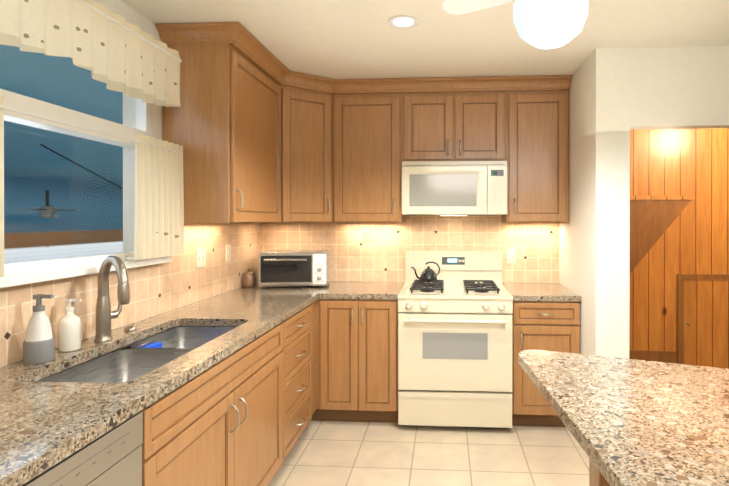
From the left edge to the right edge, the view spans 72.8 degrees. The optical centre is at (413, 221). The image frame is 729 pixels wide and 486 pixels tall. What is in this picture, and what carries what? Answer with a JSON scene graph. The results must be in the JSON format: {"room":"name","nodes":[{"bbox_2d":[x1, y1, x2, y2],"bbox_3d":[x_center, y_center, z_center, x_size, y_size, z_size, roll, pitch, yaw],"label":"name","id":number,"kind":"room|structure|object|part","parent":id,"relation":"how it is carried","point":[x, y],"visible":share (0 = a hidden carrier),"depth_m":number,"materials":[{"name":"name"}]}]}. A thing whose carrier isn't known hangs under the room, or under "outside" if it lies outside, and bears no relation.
{"room":"kitchen","nodes":[
{"label":"kitchen","id":0,"kind":"room"},
{"bbox_2d":[2,0,240,366],"bbox_3d":[-1.526,0.190,1.203,0.160,2.447,6.040,0,0,4],"label":"wall","id":1,"kind":"structure","parent":0,"point":[131,16],"depth_m":2.57,"materials":[{"name":"paint"}]},
{"bbox_2d":[0,44,171,287],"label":"window","id":2,"kind":"structure","parent":1,"relation":"in","point":[22,273],"depth_m":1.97,"materials":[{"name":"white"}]},
{"bbox_2d":[0,0,183,276],"bbox_3d":[-1.349,-0.344,1.317,0.178,1.045,2.634,0,0,4],"label":"valance","id":3,"kind":"object","parent":1,"relation":"attached to","point":[113,51],"visible":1,"depth_m":2.15,"materials":[{"name":"fabric"}]},
{"bbox_2d":[0,223,259,366],"bbox_3d":[-1.423,0.256,1.518,0.005,0.482,5.080,0,0,4],"label":"tile backsplash","id":4,"kind":"structure","parent":1,"relation":"attached to","point":[156,289],"depth_m":2.54,"materials":[{"name":"brown tile"}]},
{"bbox_2d":[196,248,205,267],"bbox_3d":[-1.319,0.226,3.054,0.012,0.115,0.115,0,0,4],"label":"outlet","id":5,"kind":"object","parent":4,"relation":"attached to","point":[201,257],"depth_m":3.04,"materials":[{"name":"beige plastic"}]},
{"bbox_2d":[226,245,230,261],"bbox_3d":[-1.294,0.220,3.443,0.012,0.115,0.072,0,0,4],"label":"outlet","id":6,"kind":"object","parent":4,"relation":"attached to","point":[228,247],"depth_m":3.44,"materials":[{"name":"beige plastic"}]},
{"bbox_2d":[156,22,287,223],"bbox_3d":[-1.109,-0.514,3.053,0.434,1.046,0.848,0,0,4],"label":"upper cabinet","id":7,"kind":"object","parent":1,"relation":"attached to","point":[230,123],"depth_m":2.64,"materials":[{"name":"brown wood"}]},
{"bbox_2d":[288,69,331,222],"bbox_3d":[-0.947,-0.517,3.686,0.677,1.046,0.680,0,0,4],"label":"upper cabinet","id":8,"kind":"object","parent":1,"relation":"attached to","point":[309,96],"depth_m":3.55,"materials":[{"name":"brown wood"}]},
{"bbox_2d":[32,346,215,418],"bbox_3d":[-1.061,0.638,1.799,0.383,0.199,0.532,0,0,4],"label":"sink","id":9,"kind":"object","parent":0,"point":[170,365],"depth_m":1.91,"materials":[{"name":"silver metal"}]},
{"bbox_2d":[23,294,54,363],"bbox_3d":[-1.334,0.379,1.753,0.096,0.236,0.092,0,0,4],"label":"soap dispenser","id":10,"kind":"object","parent":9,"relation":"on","point":[39,345],"visible":1,"depth_m":1.73,"materials":[{"name":"grey plastic"}]},
{"bbox_2d":[58,298,81,351],"bbox_3d":[-1.328,0.398,1.903,0.082,0.197,0.074,0,0,4],"label":"soap bottle","id":11,"kind":"object","parent":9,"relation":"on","point":[69,331],"visible":1,"depth_m":1.88,"materials":[{"name":"white plastic"}]},
{"bbox_2d":[0,378,163,485],"bbox_3d":[-1.175,0.522,0.246,0.657,0.038,2.570,0,0,4],"label":"countertop","id":12,"kind":"structure","parent":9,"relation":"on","point":[42,424],"depth_m":1.27,"materials":[{"name":"beige stone"}]},
{"bbox_2d":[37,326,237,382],"bbox_3d":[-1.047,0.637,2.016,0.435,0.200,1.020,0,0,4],"label":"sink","id":13,"kind":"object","parent":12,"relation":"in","point":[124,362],"depth_m":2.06,"materials":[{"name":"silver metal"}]},
{"bbox_2d":[141,330,271,461],"bbox_3d":[-0.752,0.618,2.026,0.012,0.135,1.204,0,0,4],"label":"drawer front","id":14,"kind":"structure","parent":0,"relation":"attached to","point":[182,405],"depth_m":1.74,"materials":[{"name":"brown wood"}]},
{"bbox_2d":[332,78,404,222],"bbox_3d":[-0.366,-0.517,3.794,0.576,1.046,0.390,0,0,4],"label":"upper cabinet","id":15,"kind":"object","parent":0,"relation":"attached to","point":[368,114],"depth_m":3.65,"materials":[{"name":"brown wood"}]},
{"bbox_2d":[260,215,558,282],"bbox_3d":[-0.041,0.219,3.972,2.396,0.539,0.005,0,0,4],"label":"tile backsplash","id":16,"kind":"structure","parent":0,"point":[367,252],"depth_m":3.97,"materials":[{"name":"brown tile"}]},
{"bbox_2d":[507,249,515,262],"bbox_3d":[0.779,0.273,3.915,0.072,0.116,0.009,0,0,4],"label":"outlet","id":17,"kind":"object","parent":16,"relation":"attached to","point":[511,253],"depth_m":3.91,"materials":[{"name":"beige plastic"}]},
{"bbox_2d":[120,0,728,78],"bbox_3d":[0.977,-1.083,1.095,5.170,0.100,6.470,0,0,4],"label":"ceiling","id":18,"kind":"structure","parent":0,"point":[346,39],"depth_m":2.70,"materials":[{"name":"paint"}]},
{"bbox_2d":[388,16,418,28],"bbox_3d":[-0.052,-1.033,2.548,0.164,0.008,0.164,0,0,4],"label":"recessed light","id":19,"kind":"object","parent":18,"relation":"in","point":[403,22],"visible":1,"depth_m":2.55,"materials":[{"name":"white"}]},
{"bbox_2d":[443,0,588,48],"bbox_3d":[0.511,-0.844,1.829,0.805,0.382,0.788,0,0,4],"label":"ceiling fan","id":20,"kind":"object","parent":18,"relation":"hanging from","point":[546,24],"visible":1,"depth_m":1.74,"materials":[{"name":"white glass"}]},
{"bbox_3d":[0.502,-0.746,1.803,0.268,0.186,0.268,0,0,4],"label":"lamp shade","id":21,"kind":"part","parent":20,"relation":"part of","materials":[{"name":"white glass"}]},
{"bbox_2d":[268,420,588,485],"bbox_3d":[0.977,1.464,1.105,5.170,0.100,6.470,0,0,4],"label":"floor","id":22,"kind":"structure","parent":0,"point":[337,453],"depth_m":2.93,"materials":[{"name":"tile"}]},
{"bbox_2d":[22,412,142,485],"bbox_3d":[-1.091,0.979,1.129,0.600,0.870,0.592,0,0,4],"label":"dishwasher","id":23,"kind":"object","parent":22,"relation":"on","point":[112,457],"visible":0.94,"depth_m":1.26,"materials":[{"name":"grey metal"}]},
{"bbox_2d":[120,322,255,361],"bbox_3d":[-1.029,0.629,2.294,0.383,0.184,0.412,0,0,4],"label":"sink","id":24,"kind":"object","parent":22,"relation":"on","point":[226,339],"depth_m":2.40,"materials":[{"name":"silver metal"}]},
{"bbox_2d":[94,255,136,341],"bbox_3d":[-1.228,0.317,2.107,0.194,0.358,0.312,0,0,4],"label":"faucet","id":25,"kind":"object","parent":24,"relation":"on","point":[105,314],"visible":1,"depth_m":2.03,"materials":[{"name":"silver metal"}]},
{"bbox_2d":[139,340,161,347],"bbox_3d":[-1.179,0.593,2.215,0.047,0.090,0.120,0,0,4],"label":"sponge caddy","id":26,"kind":"object","parent":24,"relation":"in","point":[152,344],"visible":0.1,"depth_m":2.22,"materials":[{"name":"blue plastic"}]},
{"bbox_2d":[142,370,275,485],"bbox_3d":[-1.065,1.098,2.019,0.652,0.626,1.050,0,0,4],"label":"base cabinet","id":27,"kind":"object","parent":22,"relation":"on","point":[240,386],"depth_m":1.97,"materials":[{"name":"brown wood"}]},
{"bbox_2d":[148,302,311,471],"bbox_3d":[-1.010,0.969,2.887,0.652,0.876,0.691,0,0,4],"label":"base cabinet","id":28,"kind":"object","parent":22,"relation":"on","point":[291,360],"depth_m":2.79,"materials":[{"name":"brown wood"}]},
{"bbox_2d":[328,290,400,422],"bbox_3d":[-0.369,0.966,3.674,0.568,0.876,0.642,0,0,4],"label":"base cabinet","id":29,"kind":"object","parent":22,"relation":"on","point":[363,332],"depth_m":3.36,"materials":[{"name":"brown wood"}]},
{"bbox_2d":[148,282,335,325],"bbox_3d":[-0.984,0.511,3.267,0.657,0.038,1.527,0,0,4],"label":"countertop","id":30,"kind":"structure","parent":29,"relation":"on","point":[255,306],"depth_m":2.83,"materials":[{"name":"beige stone"}]},
{"bbox_2d":[242,269,255,287],"bbox_3d":[-1.228,0.420,3.670,0.099,0.138,0.100,0,0,4],"label":"jar","id":31,"kind":"object","parent":30,"relation":"on","point":[249,279],"visible":1,"depth_m":3.63,"materials":[{"name":"brown"}]},
{"bbox_2d":[258,250,329,287],"bbox_3d":[-0.904,0.358,3.759,0.500,0.262,0.383,0,0,-6],"label":"toaster oven","id":32,"kind":"object","parent":30,"relation":"on","point":[276,268],"visible":1,"depth_m":3.61,"materials":[{"name":"grey metal"}]},
{"bbox_2d":[320,282,403,297],"bbox_3d":[-0.357,0.509,3.669,0.543,0.038,0.646,0,0,4],"label":"countertop","id":33,"kind":"structure","parent":29,"relation":"on","point":[342,289],"depth_m":3.50,"materials":[{"name":"beige stone"}]},
{"bbox_2d":[398,250,512,428],"bbox_3d":[0.294,0.817,3.572,0.764,1.175,0.750,0,0,4],"label":"gas range","id":34,"kind":"object","parent":22,"relation":"on","point":[455,345],"visible":0.98,"depth_m":3.27,"materials":[{"name":"beige metal"}]},
{"bbox_2d":[411,262,439,281],"bbox_3d":[0.091,0.378,3.732,0.222,0.150,0.133,0,0,4],"label":"tea kettle","id":35,"kind":"object","parent":34,"relation":"on","point":[428,273],"visible":1,"depth_m":3.69,"materials":[{"name":"black metal"}]},
{"bbox_2d":[512,298,580,426],"bbox_3d":[0.907,0.967,3.593,0.450,0.876,0.642,0,0,4],"label":"base cabinet","id":36,"kind":"object","parent":22,"relation":"on","point":[548,324],"depth_m":3.28,"materials":[{"name":"brown wood"}]},
{"bbox_2d":[502,283,579,297],"bbox_3d":[0.907,0.510,3.589,0.450,0.038,0.646,0,0,4],"label":"countertop","id":37,"kind":"structure","parent":36,"relation":"on","point":[517,290],"depth_m":3.50,"materials":[{"name":"beige stone"}]},
{"bbox_2d":[518,350,728,485],"bbox_3d":[1.334,0.960,0.431,2.053,0.914,2.854,0,0,4],"label":"kitchen island","id":38,"kind":"object","parent":22,"relation":"on","point":[630,422],"visible":1,"depth_m":1.28,"materials":[{"name":"stone"}]},
{"bbox_2d":[404,78,463,160],"bbox_3d":[0.147,-0.745,3.783,0.449,0.591,0.346,0,0,4],"label":"upper cabinet","id":39,"kind":"object","parent":0,"relation":"attached to","point":[433,107],"depth_m":3.61,"materials":[{"name":"brown wood"}]},
{"bbox_2d":[402,161,506,215],"bbox_3d":[0.305,-0.243,3.737,0.756,0.395,0.413,0,0,4],"label":"over-the-range microwave","id":40,"kind":"object","parent":39,"relation":"attached to","point":[454,188],"visible":1,"depth_m":3.54,"materials":[{"name":"beige plastic"}]},
{"bbox_2d":[464,78,507,161],"bbox_3d":[0.468,-0.745,3.763,0.449,0.591,0.346,0,0,4],"label":"upper cabinet","id":41,"kind":"object","parent":0,"relation":"attached to","point":[485,99],"depth_m":3.59,"materials":[{"name":"brown wood"}]},
{"bbox_2d":[559,55,590,354],"bbox_3d":[1.178,0.182,3.472,0.100,2.447,0.850,0,0,4],"label":"wall","id":42,"kind":"structure","parent":0,"point":[575,254],"depth_m":3.28,"materials":[{"name":"paint"}]},
{"bbox_2d":[502,75,571,222],"bbox_3d":[0.916,-0.517,3.735,0.450,1.046,0.346,0,0,4],"label":"upper cabinet","id":43,"kind":"object","parent":42,"relation":"attached to","point":[538,106],"depth_m":3.57,"materials":[{"name":"brown wood"}]},
{"bbox_2d":[591,45,728,358],"bbox_3d":[2.308,0.184,2.925,2.424,2.447,0.100,0,0,4],"label":"wall","id":44,"kind":"structure","parent":0,"point":[684,87],"depth_m":2.94,"materials":[{"name":"paint"}]},
{"bbox_2d":[629,128,728,350],"bbox_3d":[2.437,0.179,4.169,2.324,2.447,0.160,0,0,4],"label":"wall","id":45,"kind":"structure","parent":0,"point":[693,238],"depth_m":4.10,"materials":[{"name":"brown wood"}]},
{"bbox_2d":[629,195,728,368],"bbox_3d":[1.980,0.593,4.096,1.395,1.620,0.044,0,0,4],"label":"wall panel","id":46,"kind":"object","parent":45,"relation":"attached to","point":[702,319],"visible":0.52,"depth_m":4.08,"materials":[{"name":"brown wood"}]}
]}

